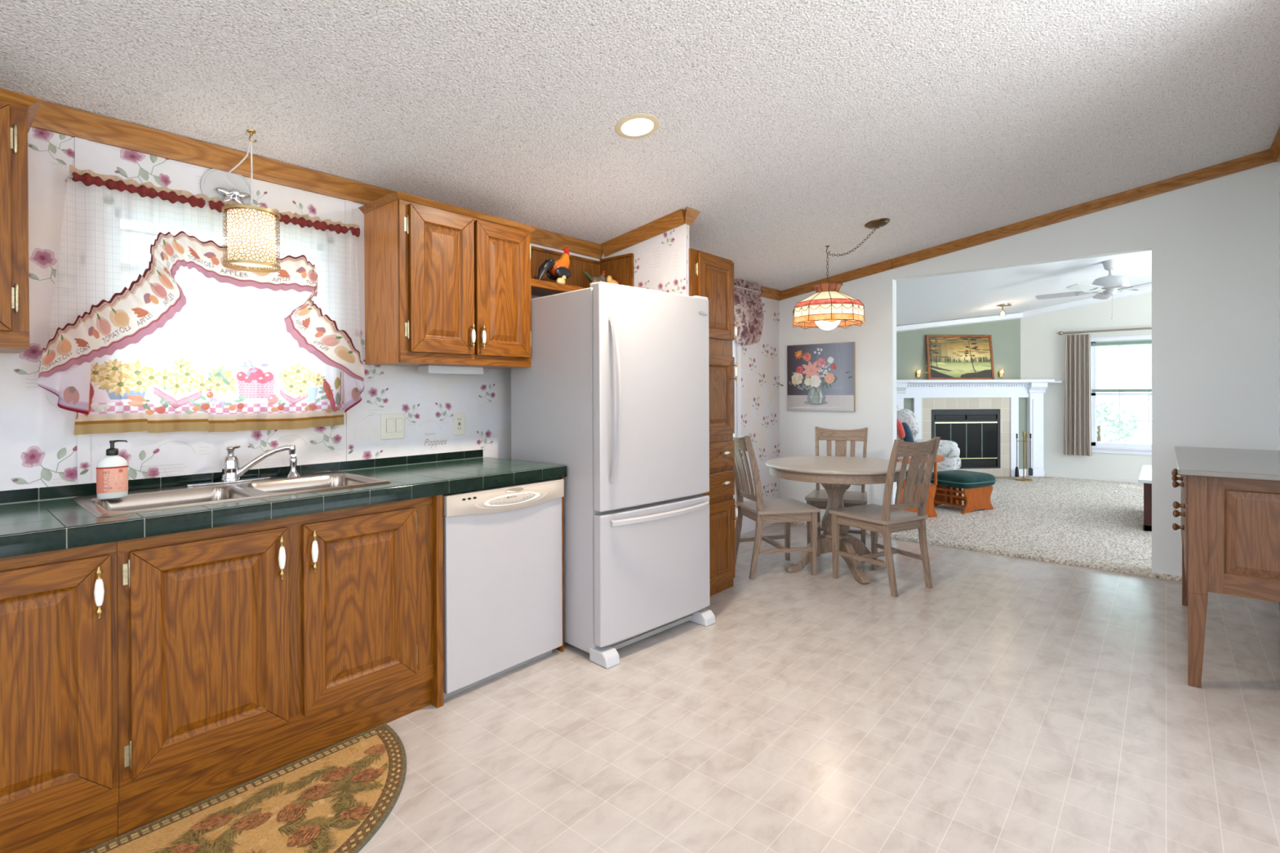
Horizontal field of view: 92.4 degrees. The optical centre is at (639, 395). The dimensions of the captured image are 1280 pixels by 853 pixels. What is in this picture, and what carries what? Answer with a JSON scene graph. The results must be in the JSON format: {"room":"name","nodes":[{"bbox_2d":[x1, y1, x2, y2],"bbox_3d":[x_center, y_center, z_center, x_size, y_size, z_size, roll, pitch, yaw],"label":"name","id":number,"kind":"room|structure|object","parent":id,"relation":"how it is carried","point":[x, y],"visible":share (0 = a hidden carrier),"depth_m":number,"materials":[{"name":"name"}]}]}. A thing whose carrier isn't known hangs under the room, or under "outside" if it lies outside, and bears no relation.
{"room":"kitchen","nodes":[
{"label":"kitchen","id":0,"kind":"room"},
{"bbox_2d":[0,127,779,534],"bbox_3d":[-1.149,0.122,3.168,0.121,2.270,7.713,0,0,41],"label":"wall","id":1,"kind":"structure","parent":0,"point":[38,448],"depth_m":2.55,"materials":[{"name":"paper"}]},
{"bbox_2d":[0,88,41,353],"bbox_3d":[-2.175,-0.504,1.586,0.383,0.735,0.879,0,0,41],"label":"upper cabinet","id":2,"kind":"object","parent":1,"relation":"attached to","point":[18,111],"visible":1,"depth_m":1.78,"materials":[{"name":"brown wood"}]},
{"bbox_2d":[74,137,90,484],"bbox_3d":[-1.946,-0.303,2.143,0.006,1.223,0.034,0,0,41],"label":"trim","id":3,"kind":"structure","parent":1,"relation":"attached to","point":[81,145],"depth_m":2.14,"materials":[{"name":"paper"}]},
{"bbox_2d":[37,164,364,435],"bbox_3d":[-1.634,-0.316,2.425,0.112,0.924,1.077,0,0,41],"label":"curtain","id":4,"kind":"object","parent":1,"relation":"hanging from","point":[149,331],"visible":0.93,"depth_m":2.34,"materials":[{"name":"fabric"}]},
{"bbox_2d":[200,168,250,204],"bbox_3d":[-1.641,-0.825,2.454,0.064,0.184,0.184,0,0,41],"label":"wall light canopy","id":5,"kind":"object","parent":1,"relation":"attached to","point":[213,183],"visible":0.76,"depth_m":2.45,"materials":[{"name":"white plastic"}]},
{"bbox_2d":[31,99,603,258],"bbox_3d":[-1.140,-0.945,3.048,0.052,0.082,2.745,0,0,41],"label":"crown molding","id":6,"kind":"structure","parent":1,"relation":"attached to","point":[50,117],"depth_m":2.41,"materials":[{"name":"brown wood"}]},
{"bbox_2d":[344,200,354,461],"bbox_3d":[-1.346,-0.309,2.844,0.006,1.223,0.034,0,0,41],"label":"trim","id":7,"kind":"structure","parent":1,"relation":"attached to","point":[348,204],"depth_m":2.84,"materials":[{"name":"paper"}]},
{"bbox_2d":[380,413,404,439],"bbox_3d":[-1.208,0.150,3.000,0.009,0.126,0.121,0,0,41],"label":"light switch","id":8,"kind":"object","parent":1,"relation":"attached to","point":[392,425],"visible":1,"depth_m":3.00,"materials":[{"name":"beige plastic"}]},
{"bbox_2d":[358,191,537,368],"bbox_3d":[-0.918,-0.515,3.052,0.383,0.735,0.787,0,0,41],"label":"upper cabinet","id":9,"kind":"object","parent":1,"relation":"attached to","point":[446,284],"visible":1,"depth_m":2.86,"materials":[{"name":"brown wood"}]},
{"bbox_2d":[417,364,493,375],"bbox_3d":[-0.902,-0.128,3.111,0.100,0.043,0.431,0,0,41],"label":"light","id":10,"kind":"object","parent":9,"relation":"attached to","point":[422,369],"visible":1,"depth_m":3.01,"materials":[{"name":"white plastic"}]},
{"bbox_2d":[453,413,465,435],"bbox_3d":[-0.968,0.154,3.283,0.007,0.115,0.072,0,0,41],"label":"wall outlet","id":11,"kind":"object","parent":1,"relation":"attached to","point":[459,420],"visible":1,"depth_m":3.28,"materials":[{"name":"beige plastic"}]},
{"bbox_2d":[530,245,634,296],"bbox_3d":[-0.423,-0.743,3.675,0.322,0.318,0.859,0,0,41],"label":"cubby","id":12,"kind":"object","parent":1,"relation":"attached to","point":[620,268],"visible":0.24,"depth_m":3.90,"materials":[{"name":"brown wood"}]},
{"bbox_2d":[531,286,565,296],"bbox_3d":[-0.425,-0.610,3.670,0.303,0.020,0.847,0,0,41],"label":"shelf","id":13,"kind":"object","parent":12,"relation":"attached to","point":[535,291],"depth_m":3.49,"materials":[{"name":"brown wood"}]},
{"bbox_2d":[537,247,570,284],"bbox_3d":[-0.491,-0.744,3.538,0.121,0.261,0.262,0,0,41],"label":"rooster figurine","id":14,"kind":"object","parent":12,"relation":"on","point":[558,271],"visible":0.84,"depth_m":3.52,"materials":[{"name":"orange ceramic"}]},
{"bbox_2d":[582,270,605,286],"bbox_3d":[-0.277,-0.715,3.795,0.071,0.138,0.184,0,0,41],"label":"figurine","id":15,"kind":"object","parent":12,"relation":"on","point":[602,277],"visible":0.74,"depth_m":3.77,"materials":[{"name":"green ceramic"}]},
{"bbox_2d":[606,275,622,284],"bbox_3d":[-0.160,-0.697,3.885,0.064,0.111,0.139,0,0,41],"label":"figurine","id":16,"kind":"object","parent":12,"relation":"on","point":[609,279],"visible":0.52,"depth_m":3.84,"materials":[{"name":"ceramic"}]},
{"bbox_2d":[732,340,741,452],"bbox_3d":[0.477,-0.033,5.043,0.150,1.650,1.180,0,0,41],"label":"window","id":17,"kind":"structure","parent":1,"relation":"in","point":[736,347],"depth_m":5.41,"materials":[{"name":"white glass"}]},
{"bbox_2d":[733,278,763,344],"bbox_3d":[0.628,-0.723,5.050,0.131,0.558,1.455,0,0,41],"label":"window valance","id":18,"kind":"object","parent":1,"relation":"attached to","point":[748,304],"visible":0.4,"depth_m":5.38,"materials":[{"name":"purple fabric"}]},
{"bbox_2d":[737,282,781,300],"bbox_3d":[0.727,-0.963,5.226,0.052,0.082,2.013,0,0,41],"label":"crown molding","id":19,"kind":"structure","parent":1,"relation":"attached to","point":[770,293],"depth_m":5.81,"materials":[{"name":"brown wood"}]},
{"bbox_2d":[770,390,773,402],"bbox_3d":[1.271,0.008,5.891,0.012,0.115,0.060,0,0,41],"label":"light switch","id":20,"kind":"object","parent":1,"relation":"attached to","point":[771,391],"visible":1,"depth_m":5.88,"materials":[{"name":"beige plastic"}]},
{"bbox_2d":[442,478,555,515],"bbox_3d":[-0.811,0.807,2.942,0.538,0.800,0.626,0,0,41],"label":"control panel","id":21,"kind":"object","parent":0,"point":[553,478],"depth_m":2.67,"materials":[{"name":"white plastic"}]},
{"bbox_2d":[0,0,1279,326],"bbox_3d":[3.218,-1.284,2.829,7.195,0.638,12.900,0,0,41],"label":"ceiling","id":22,"kind":"structure","parent":0,"point":[791,127],"depth_m":2.54,"materials":[{"name":"white paint"}]},
{"bbox_2d":[222,128,280,272],"bbox_3d":[-1.512,-0.751,2.350,0.245,0.524,0.190,0,0,6],"label":"pendant lamp","id":23,"kind":"object","parent":22,"relation":"hanging from","point":[251,233],"visible":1,"depth_m":2.29,"materials":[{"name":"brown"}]},
{"bbox_2d":[614,113,659,138],"bbox_3d":[-0.012,-1.159,2.647,0.195,0.035,0.194,0,0,-45],"label":"recessed light","id":24,"kind":"object","parent":22,"relation":"in","point":[635,126],"visible":1,"depth_m":2.63,"materials":[{"name":"beige"}]},
{"bbox_2d":[792,217,889,329],"bbox_3d":[1.526,-0.861,4.599,0.775,0.720,0.533,0,0,41],"label":"glass lamp","id":25,"kind":"object","parent":22,"relation":"hanging from","point":[828,308],"visible":1,"depth_m":4.50,"materials":[{"name":"beige"}]},
{"bbox_2d":[996,302,1011,315],"bbox_3d":[4.857,-1.144,8.212,0.157,0.165,0.148,0,0,-4],"label":"ceiling spotlight","id":26,"kind":"object","parent":22,"relation":"attached to","point":[1002,305],"visible":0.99,"depth_m":8.19,"materials":[{"name":"silver metal"}]},
{"bbox_2d":[1035,258,1151,319],"bbox_3d":[4.845,-1.095,6.379,1.255,0.625,1.272,0,0,41],"label":"ceiling fan","id":27,"kind":"object","parent":22,"relation":"hanging from","point":[1109,285],"visible":0.94,"depth_m":6.29,"materials":[{"name":"white plastic"}]},
{"bbox_2d":[600,224,687,295],"bbox_3d":[0.020,0.076,3.898,0.707,2.347,0.046,0,0,41],"label":"wall","id":28,"kind":"structure","parent":0,"point":[659,260],"depth_m":3.77,"materials":[{"name":"paper"}]},
{"bbox_2d":[600,208,685,257],"bbox_3d":[0.007,-1.010,3.842,0.660,0.179,0.046,0,0,41],"label":"crown molding","id":29,"kind":"structure","parent":28,"relation":"attached to","point":[676,219],"depth_m":3.81,"materials":[{"name":"brown wood"}]},
{"bbox_2d":[684,223,688,295],"bbox_3d":[0.286,0.109,3.671,0.005,2.280,0.035,0,0,41],"label":"trim","id":30,"kind":"structure","parent":28,"relation":"attached to","point":[686,232],"depth_m":3.66,"materials":[{"name":"paper"}]},
{"bbox_2d":[684,206,700,225],"bbox_3d":[0.299,-1.063,3.653,0.050,0.081,0.140,0,0,41],"label":"crown molding","id":31,"kind":"structure","parent":28,"relation":"attached to","point":[691,215],"depth_m":3.64,"materials":[{"name":"brown wood"}]},
{"bbox_2d":[358,475,1279,852],"bbox_3d":[3.196,1.273,2.802,7.195,0.135,12.800,0,0,41],"label":"floor","id":32,"kind":"structure","parent":0,"point":[1006,704],"depth_m":2.37,"materials":[{"name":"plastic"}]},
{"bbox_2d":[0,541,118,852],"bbox_3d":[-2.008,0.839,1.551,0.662,0.858,0.972,0,0,41],"label":"base cabinet","id":33,"kind":"object","parent":32,"relation":"on","point":[59,709],"visible":0.99,"depth_m":1.64,"materials":[{"name":"brown wood"}]},
{"bbox_2d":[80,723,406,852],"bbox_3d":[-1.150,1.256,1.655,0.635,0.015,1.280,0,0,41],"label":"kitchen rug","id":34,"kind":"object","parent":32,"relation":"on","point":[335,798],"visible":1,"depth_m":1.85,"materials":[{"name":"beige fabric"}]},
{"bbox_2d":[116,494,444,836],"bbox_3d":[-1.361,0.833,2.305,0.662,0.858,1.012,0,0,41],"label":"base cabinet","id":35,"kind":"object","parent":32,"relation":"on","point":[247,651],"visible":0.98,"depth_m":2.02,"materials":[{"name":"brown wood"}]},
{"bbox_2d":[0,449,566,558],"bbox_3d":[-1.471,0.355,2.198,0.655,0.099,2.659,0,0,41],"label":"countertop","id":36,"kind":"structure","parent":35,"relation":"on","point":[28,526],"depth_m":2.09,"materials":[{"name":"tile"}]},
{"bbox_2d":[70,471,395,517],"bbox_3d":[-1.461,0.430,2.273,0.513,0.175,0.900,0,0,41],"label":"sink","id":37,"kind":"object","parent":36,"relation":"in","point":[175,497],"visible":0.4,"depth_m":2.26,"materials":[{"name":"silver metal"}]},
{"bbox_2d":[96,440,128,499],"bbox_3d":[-1.780,0.248,2.071,0.051,0.194,0.082,0,0,41],"label":"soap bottle","id":38,"kind":"object","parent":37,"relation":"on","point":[112,470],"visible":1,"depth_m":2.06,"materials":[{"name":"plastic"}]},
{"bbox_2d":[186,444,295,486],"bbox_3d":[-1.576,0.269,2.441,0.359,0.145,0.114,0,0,-30],"label":"kitchen faucet","id":39,"kind":"object","parent":37,"relation":"on","point":[232,472],"visible":1,"depth_m":2.41,"materials":[{"name":"silver metal"}]},
{"bbox_2d":[286,453,300,476],"bbox_3d":[-1.468,0.290,2.598,0.052,0.101,0.052,0,0,41],"label":"sprayer","id":40,"kind":"object","parent":37,"relation":"on","point":[293,459],"visible":0.84,"depth_m":2.58,"materials":[{"name":"silver metal"}]},
{"bbox_2d":[442,478,564,698],"bbox_3d":[-0.789,0.832,2.924,0.596,0.850,0.640,0,0,41],"label":"dishwasher","id":41,"kind":"object","parent":32,"relation":"on","point":[502,553],"visible":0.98,"depth_m":2.71,"materials":[{"name":"white metal"}]},
{"bbox_2d":[555,477,564,652],"bbox_3d":[-0.514,0.827,3.119,0.360,0.857,0.012,0,0,41],"label":"filler panel","id":42,"kind":"object","parent":32,"relation":"on","point":[561,648],"visible":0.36,"depth_m":3.00,"materials":[{"name":"brown wood"}]},
{"bbox_2d":[511,281,715,668],"bbox_3d":[-0.139,0.356,3.360,0.800,1.792,0.831,0,0,-45],"label":"refrigerator","id":43,"kind":"object","parent":32,"relation":"on","point":[614,391],"visible":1,"depth_m":3.03,"materials":[{"name":"white metal"}]},
{"bbox_2d":[688,248,737,595],"bbox_3d":[0.226,0.184,4.039,0.716,2.128,0.455,0,0,41],"label":"pantry cabinet","id":44,"kind":"object","parent":32,"relation":"on","point":[711,276],"visible":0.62,"depth_m":3.87,"materials":[{"name":"brown wood"}]},
{"bbox_2d":[733,435,820,578],"bbox_3d":[0.928,0.756,4.386,0.562,0.975,0.450,0,0,-13],"label":"dining chair","id":45,"kind":"object","parent":32,"relation":"on","point":[787,510],"visible":0.88,"depth_m":4.24,"materials":[{"name":"beige wood"}]},
{"bbox_2d":[804,426,867,562],"bbox_3d":[1.572,0.751,4.858,0.450,0.975,0.562,0,0,23],"label":"dining chair","id":46,"kind":"object","parent":32,"relation":"on","point":[818,498],"visible":0.6,"depth_m":5.00,"materials":[{"name":"beige wood"}]},
{"bbox_2d":[765,456,909,584],"bbox_3d":[1.403,0.862,4.402,0.984,0.759,0.984,0,0,33],"label":"dining table","id":47,"kind":"object","parent":32,"relation":"on","point":[836,474],"visible":0.76,"depth_m":4.29,"materials":[{"name":"beige wood"}]},
{"bbox_2d":[828,436,940,597],"bbox_3d":[1.616,0.754,4.067,0.450,0.975,0.562,0,0,-30],"label":"dining chair","id":48,"kind":"object","parent":32,"relation":"on","point":[888,518],"visible":1,"depth_m":3.94,"materials":[{"name":"beige wood"}]},
{"bbox_2d":[897,455,944,517],"bbox_3d":[2.482,0.685,6.139,0.823,1.032,0.660,0,0,-28],"label":"glider chair","id":49,"kind":"object","parent":32,"relation":"on","point":[931,512],"visible":0.06,"depth_m":6.01,"materials":[{"name":"orange wood"}]},
{"bbox_2d":[897,469,932,484],"bbox_3d":[2.560,0.806,6.180,0.590,0.155,0.540,0,0,-28],"label":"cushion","id":50,"kind":"object","parent":49,"relation":"on","point":[918,469],"depth_m":5.98,"materials":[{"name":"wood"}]},
{"bbox_2d":[896,404,960,484],"bbox_3d":[3.518,0.642,7.736,0.937,1.090,0.985,0,0,26],"label":"armchair","id":51,"kind":"object","parent":32,"relation":"on","point":[949,450],"visible":0.3,"depth_m":7.36,"materials":[{"name":"fabric"}]},
{"bbox_2d":[896,418,905,438],"bbox_3d":[3.142,0.400,7.448,0.124,0.240,0.245,0,0,11],"label":"throw pillow","id":52,"kind":"object","parent":51,"relation":"on","point":[900,433],"visible":0.73,"depth_m":7.35,"materials":[{"name":"fabric"}]},
{"bbox_2d":[901,422,916,442],"bbox_3d":[3.301,0.449,7.572,0.203,0.398,0.403,0,0,23],"label":"throw pillow","id":53,"kind":"object","parent":51,"relation":"on","point":[908,437],"visible":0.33,"depth_m":7.41,"materials":[{"name":"fabric"}]},
{"bbox_2d":[955,456,960,469],"bbox_3d":[3.623,0.817,7.686,0.700,0.200,0.540,0,0,26],"label":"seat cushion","id":54,"kind":"object","parent":51,"relation":"on","point":[957,459],"depth_m":7.35,"materials":[{"name":"fabric"}]},
{"bbox_2d":[929,470,995,514],"bbox_3d":[3.400,1.002,6.500,0.558,0.387,0.516,0,0,-28],"label":"ottoman","id":55,"kind":"object","parent":32,"relation":"on","point":[977,486],"visible":0.87,"depth_m":6.35,"materials":[{"name":"orange wood"}]},
{"bbox_2d":[929,470,995,488],"bbox_3d":[3.400,0.883,6.500,0.540,0.150,0.500,0,0,-28],"label":"cushion","id":56,"kind":"object","parent":55,"relation":"on","point":[959,479],"depth_m":6.32,"materials":[{"name":"green fabric"}]},
{"bbox_2d":[896,379,1062,479],"bbox_3d":[4.779,0.491,8.829,2.527,1.432,0.436,0,0,-4],"label":"fireplace","id":57,"kind":"object","parent":32,"relation":"on","point":[984,417],"visible":0.77,"depth_m":8.81,"materials":[{"name":"white paint"}]},
{"bbox_2d":[924,334,997,379],"bbox_3d":[4.680,-0.558,8.981,1.121,0.663,0.095,0,0,-4],"label":"landscape painting","id":58,"kind":"object","parent":57,"relation":"on","point":[948,357],"visible":1,"depth_m":8.98,"materials":[{"name":"brown wood"}]},
{"bbox_2d":[896,379,1054,386],"bbox_3d":[4.713,-0.184,8.845,2.365,0.082,0.388,0,0,-4],"label":"mantel shelf","id":59,"kind":"object","parent":57,"relation":"attached to","point":[899,382],"depth_m":8.70,"materials":[{"name":"white paint"}]},
{"bbox_2d":[915,368,921,377],"bbox_3d":[4.070,-0.331,8.954,0.064,0.120,0.075,0,0,-4],"label":"candle","id":60,"kind":"object","parent":59,"relation":"on","point":[917,373],"visible":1,"depth_m":8.96,"materials":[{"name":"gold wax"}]},
{"bbox_2d":[998,369,1004,377],"bbox_3d":[5.336,-0.336,9.051,0.064,0.120,0.075,0,0,-4],"label":"candle","id":61,"kind":"object","parent":59,"relation":"on","point":[1001,374],"visible":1,"depth_m":9.06,"materials":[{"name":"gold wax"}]},
{"bbox_2d":[1014,431,1032,481],"bbox_3d":[5.328,0.834,8.519,0.209,0.685,0.209,0,0,35],"label":"fireplace tools","id":62,"kind":"object","parent":32,"relation":"on","point":[1030,469],"visible":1,"depth_m":8.51,"materials":[{"name":"gold metal"}]},
{"bbox_2d":[1137,465,1151,531],"bbox_3d":[5.023,0.960,5.679,0.605,0.464,1.350,0,0,41],"label":"table","id":63,"kind":"object","parent":32,"relation":"on","point":[1145,476],"visible":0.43,"depth_m":5.40,"materials":[{"name":"brown wood"}]},
{"bbox_2d":[1171,446,1279,688],"bbox_3d":[2.937,0.775,3.010,0.495,0.931,1.437,0,0,41],"label":"sideboard","id":64,"kind":"object","parent":32,"relation":"on","point":[1229,505],"visible":1,"depth_m":2.58,"materials":[{"name":"brown wood"}]},
{"bbox_2d":[896,318,1020,379],"bbox_3d":[4.605,-0.009,9.060,2.140,2.431,0.050,0,0,-4],"label":"wall","id":65,"kind":"structure","parent":0,"point":[911,348],"depth_m":9.05,"materials":[{"name":"green paint"}]},
{"bbox_2d":[896,312,1023,332],"bbox_3d":[4.605,-1.066,8.995,2.140,0.316,0.070,0,0,-4],"label":"crown molding","id":66,"kind":"structure","parent":65,"relation":"attached to","point":[1020,315],"depth_m":8.98,"materials":[{"name":"white paint"}]},
{"bbox_2d":[778,161,1279,575],"bbox_3d":[2.698,-0.147,4.934,3.425,2.761,0.100,0,0,41],"label":"wall","id":67,"kind":"structure","parent":0,"point":[1214,244],"depth_m":4.11,"materials":[{"name":"white paint"}]},
{"bbox_2d":[779,342,855,411],"bbox_3d":[1.599,-0.170,5.784,0.857,0.622,0.038,0,0,41],"label":"flower painting","id":68,"kind":"object","parent":67,"relation":"attached to","point":[820,376],"visible":1,"depth_m":5.68,"materials":[{"name":"fabric"}]},
{"bbox_2d":[804,521,893,534],"bbox_3d":[1.778,1.214,5.661,1.080,0.040,0.012,0,0,41],"label":"baseboard","id":69,"kind":"structure","parent":67,"relation":"attached to","point":[805,522],"depth_m":5.51,"materials":[{"name":"white paint"}]},
{"bbox_2d":[779,148,1275,300],"bbox_3d":[2.643,-1.228,4.877,3.395,0.598,0.046,0,0,41],"label":"crown molding","id":70,"kind":"structure","parent":67,"relation":"attached to","point":[1263,157],"depth_m":4.50,"materials":[{"name":"brown wood"}]},
{"bbox_2d":[1151,570,1182,576],"bbox_3d":[3.723,1.216,3.993,0.604,0.035,0.012,0,0,41],"label":"baseboard","id":71,"kind":"structure","parent":67,"relation":"attached to","point":[1156,572],"depth_m":4.14,"materials":[{"name":"white paint"}]},
{"bbox_2d":[1020,292,1151,479],"bbox_3d":[7.886,-0.181,7.279,5.900,2.764,0.120,0,0,41],"label":"wall","id":72,"kind":"structure","parent":0,"point":[1042,350],"depth_m":8.76,"materials":[{"name":"beige paint"}]},
{"bbox_2d":[1021,284,1151,318],"bbox_3d":[7.801,-1.248,7.225,5.760,0.628,0.060,0,0,41],"label":"crown molding","id":73,"kind":"structure","parent":72,"relation":"attached to","point":[1120,295],"depth_m":8.61,"materials":[{"name":"white paint"}]},
{"bbox_2d":[1045,473,1139,483],"bbox_3d":[7.913,1.149,7.180,5.330,0.045,0.012,0,0,41],"label":"baseboard","id":74,"kind":"structure","parent":72,"relation":"attached to","point":[1091,477],"depth_m":8.55,"materials":[{"name":"beige paint"}]},
{"bbox_2d":[1056,327,1151,335],"bbox_3d":[6.688,-0.886,8.137,1.936,0.056,0.127,0,0,41],"label":"curtain rod","id":75,"kind":"object","parent":72,"relation":"attached to","point":[1060,333],"visible":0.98,"depth_m":8.39,"materials":[{"name":"silver metal"}]},
{"bbox_2d":[1063,333,1091,456],"bbox_3d":[6.126,-0.007,8.598,0.320,1.690,0.073,0,0,41],"label":"striped curtain","id":76,"kind":"object","parent":75,"relation":"hanging from","point":[1077,419],"visible":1,"depth_m":8.60,"materials":[{"name":"fabric"}]},
{"bbox_2d":[1089,334,1151,455],"bbox_3d":[6.796,-0.006,8.192,1.385,1.595,0.155,0,0,41],"label":"window","id":77,"kind":"structure","parent":72,"relation":"in","point":[1105,447],"depth_m":8.41,"materials":[{"name":"white paint"}]},
{"bbox_2d":[1092,340,1151,391],"bbox_3d":[6.788,-0.391,8.183,1.225,0.685,0.055,0,0,41],"label":"cellular shade","id":78,"kind":"object","parent":77,"relation":"attached to","point":[1124,366],"visible":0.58,"depth_m":8.36,"materials":[{"name":"fabric"}]},
{"bbox_2d":[1279,160,1279,450],"bbox_3d":[3.191,-0.138,2.831,0.100,2.758,2.453,0,0,41],"label":"wall","id":79,"kind":"structure","parent":0,"point":[1279,161],"depth_m":3.77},
{"bbox_2d":[1269,126,1279,162],"bbox_3d":[3.129,-1.474,2.872,0.046,0.078,2.451,0,0,41],"label":"crown molding","id":80,"kind":"structure","parent":79,"relation":"attached to","point":[1274,149],"depth_m":3.67,"materials":[{"name":"brown wood"}]},
{"label":"outside","id":81,"kind":"structure","parent":0,"visible":0},
{"bbox_2d":[1096,424,1151,444],"bbox_3d":[4.890,1.946,5.703,60.000,0.050,75.000,0,0,41],"label":"ground","id":82,"kind":"structure","parent":81,"point":[1141,436],"depth_m":26.53,"materials":[{"name":"white snow"}]},
{"bbox_2d":[1096,401,1142,441],"bbox_3d":[10.338,0.995,13.792,1.571,1.733,1.283,0,0,41],"label":"shrub","id":83,"kind":"object","parent":82,"relation":"on","point":[1124,426],"visible":0.52,"depth_m":13.45,"materials":[{"name":"green plant"}]},
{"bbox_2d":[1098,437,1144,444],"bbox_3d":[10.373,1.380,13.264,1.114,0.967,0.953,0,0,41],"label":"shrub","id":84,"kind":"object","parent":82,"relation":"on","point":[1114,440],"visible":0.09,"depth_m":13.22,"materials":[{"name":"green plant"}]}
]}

